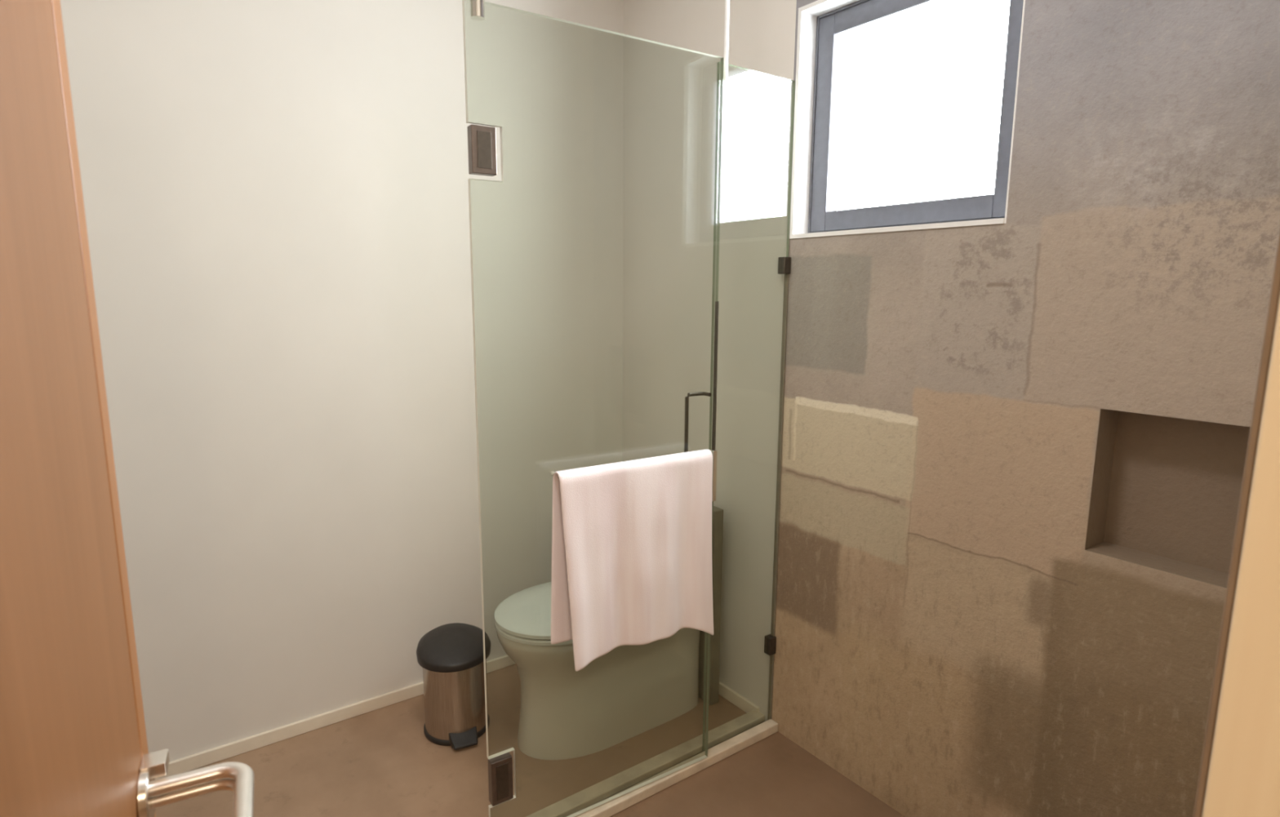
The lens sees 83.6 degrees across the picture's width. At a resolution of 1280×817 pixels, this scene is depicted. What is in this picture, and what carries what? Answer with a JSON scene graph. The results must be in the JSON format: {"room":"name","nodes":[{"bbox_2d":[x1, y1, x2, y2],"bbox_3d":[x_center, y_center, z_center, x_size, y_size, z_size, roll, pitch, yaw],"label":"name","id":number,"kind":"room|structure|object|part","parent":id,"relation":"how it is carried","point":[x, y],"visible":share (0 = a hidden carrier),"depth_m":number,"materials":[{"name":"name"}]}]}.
{"room":"bathroom","nodes":[
{"label":"bathroom","id":0,"kind":"room"},
{"bbox_2d":[60,0,623,762],"bbox_3d":[-1.322,-0.249,2.070,3.008,2.700,0.120,-6,12,-35],"label":"wall","id":1,"kind":"structure","parent":0,"point":[275,193],"depth_m":2.27,"materials":[{"name":"white paint"}]},
{"bbox_2d":[155,654,515,779],"bbox_3d":[-1.290,1.070,2.235,3.008,0.045,0.012,-6,12,-35],"label":"baseboard","id":2,"kind":"structure","parent":1,"relation":"attached to","point":[185,764],"depth_m":2.35,"materials":[{"name":"paint"}]},
{"bbox_2d":[155,663,905,816],"bbox_3d":[0.139,1.471,0.303,3.248,0.100,5.122,-6,12,-35],"label":"floor","id":3,"kind":"structure","parent":0,"point":[380,762],"depth_m":2.16,"materials":[{"name":"brown tile"}]},
{"bbox_2d":[416,622,490,750],"bbox_3d":[-0.609,0.909,2.369,0.238,0.326,0.264,-4,10,-26],"label":"pedal bin","id":4,"kind":"object","parent":3,"relation":"on","point":[450,656],"visible":0.98,"depth_m":2.30,"materials":[{"name":"metal"}]},
{"bbox_3d":[-0.613,0.780,2.357,0.238,0.068,0.238,-4,10,-26],"label":"bin lid","id":5,"kind":"part","parent":4,"relation":"part of","materials":[{"name":"black plastic"}]},
{"bbox_2d":[493,506,723,759],"bbox_3d":[-0.120,0.699,2.405,0.761,0.734,0.386,-6,12,-35],"label":"toilet","id":6,"kind":"object","parent":3,"relation":"on","point":[628,691],"visible":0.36,"depth_m":2.27,"materials":[{"name":"white ceramic"}]},
{"bbox_3d":[-0.208,0.633,2.329,0.542,0.024,0.386,-6,12,-35],"label":"seat lid","id":7,"kind":"part","parent":6,"relation":"part of","materials":[{"name":"white plastic"}]},
{"bbox_3d":[-0.210,0.656,2.331,0.536,0.018,0.384,-6,12,-35],"label":"seat","id":8,"kind":"part","parent":6,"relation":"part of","materials":[{"name":"white plastic"}]},
{"bbox_3d":[-0.136,0.859,2.420,0.714,0.412,0.386,-6,12,-35],"label":"bowl","id":9,"kind":"part","parent":6,"relation":"part of","materials":[{"name":"white ceramic"}]},
{"bbox_2d":[525,710,777,816],"bbox_3d":[-0.059,1.110,2.074,1.207,0.032,0.108,-6,12,-35],"label":"shower curb","id":10,"kind":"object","parent":3,"relation":"on","point":[740,733],"depth_m":2.16,"materials":[{"name":"stone"}]},
{"bbox_2d":[462,0,723,816],"bbox_3d":[-0.072,-0.213,1.789,0.708,2.663,0.104,-6,11,-33],"label":"glass shower door","id":11,"kind":"structure","parent":10,"relation":"on","point":[482,140],"depth_m":1.78,"materials":[{"name":"clear glass"}]},
{"bbox_3d":[-0.342,-1.163,1.459,0.030,0.684,0.030,-6,11,-33],"label":"support rod","id":12,"kind":"part","parent":11,"relation":"part of","materials":[{"name":"metal"}]},
{"bbox_2d":[551,448,713,671],"bbox_3d":[-0.002,0.397,1.868,0.484,0.533,0.076,-6,11,-33],"label":"towel","id":13,"kind":"object","parent":11,"relation":"hanging from","point":[632,540],"visible":1,"depth_m":1.84,"materials":[{"name":"white fabric"}]},
{"bbox_3d":[0.162,0.141,2.046,0.069,0.377,0.036,-6,11,-33],"label":"pull handle","id":14,"kind":"part","parent":11,"relation":"part of","materials":[{"name":"brown metal"}]},
{"bbox_3d":[0.210,0.192,2.058,0.014,0.150,0.018,-6,11,-33],"label":"edge plate","id":15,"kind":"part","parent":11,"relation":"part of","materials":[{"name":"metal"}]},
{"bbox_2d":[622,0,1279,816],"bbox_3d":[1.421,-0.054,0.988,0.140,2.700,5.122,-6,12,-35],"label":"wall","id":16,"kind":"structure","parent":0,"point":[1014,452],"depth_m":1.72,"materials":[{"name":"stone"}]},
{"bbox_2d":[719,681,759,712],"bbox_3d":[0.165,0.989,2.773,0.012,0.045,0.816,-6,12,-35],"label":"baseboard","id":17,"kind":"structure","parent":16,"relation":"attached to","point":[725,691],"depth_m":2.52,"materials":[{"name":"paint"}]},
{"bbox_2d":[702,0,795,751],"bbox_3d":[0.328,-0.251,2.104,0.298,2.687,0.029,-7,12,-37],"label":"fixed glass panel","id":18,"kind":"object","parent":16,"relation":"attached to","point":[784,263],"visible":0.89,"depth_m":2.18,"materials":[{"name":"clear glass"}]},
{"bbox_3d":[0.230,-1.217,1.852,0.012,0.699,0.012,-6,12,-35],"label":"support rod","id":19,"kind":"part","parent":18,"relation":"part of","materials":[{"name":"silver metal"}]},
{"bbox_2d":[789,0,1025,239],"bbox_3d":[0.696,-0.787,1.873,0.136,0.641,0.650,-6,12,-35],"label":"window","id":20,"kind":"structure","parent":16,"relation":"in","point":[824,26],"depth_m":2.04,"materials":[{"name":"metal"}]},
{"bbox_3d":[0.074,0.073,0.173,3.008,2.700,0.120,-6,12,-35],"label":"doorway","id":21,"kind":"structure","parent":0,"visible":0},
{"bbox_2d":[1192,229,1279,816],"bbox_3d":[0.146,0.345,0.276,0.894,2.130,0.134,-6,12,-35],"label":"door frame","id":22,"kind":"structure","parent":21,"relation":"attached to","point":[1239,774],"depth_m":0.53,"materials":[{"name":"beige wood"}]},
{"bbox_2d":[0,0,253,816],"bbox_3d":[-0.317,0.335,0.422,0.139,2.082,0.748,-5,11,-27],"label":"door","id":23,"kind":"structure","parent":22,"relation":"attached to","point":[73,743],"depth_m":0.53,"materials":[{"name":"orange wood"}]},
{"bbox_3d":[-0.485,0.356,0.716,0.022,0.014,0.026,-5,11,-27],"label":"privacy knob","id":24,"kind":"part","parent":23,"relation":"part of","materials":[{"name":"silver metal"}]},
{"bbox_3d":[-0.411,0.386,0.668,0.090,0.027,0.144,-5,11,-27],"label":"lever handle","id":25,"kind":"part","parent":23,"relation":"part of","materials":[{"name":"metal"}]}
]}

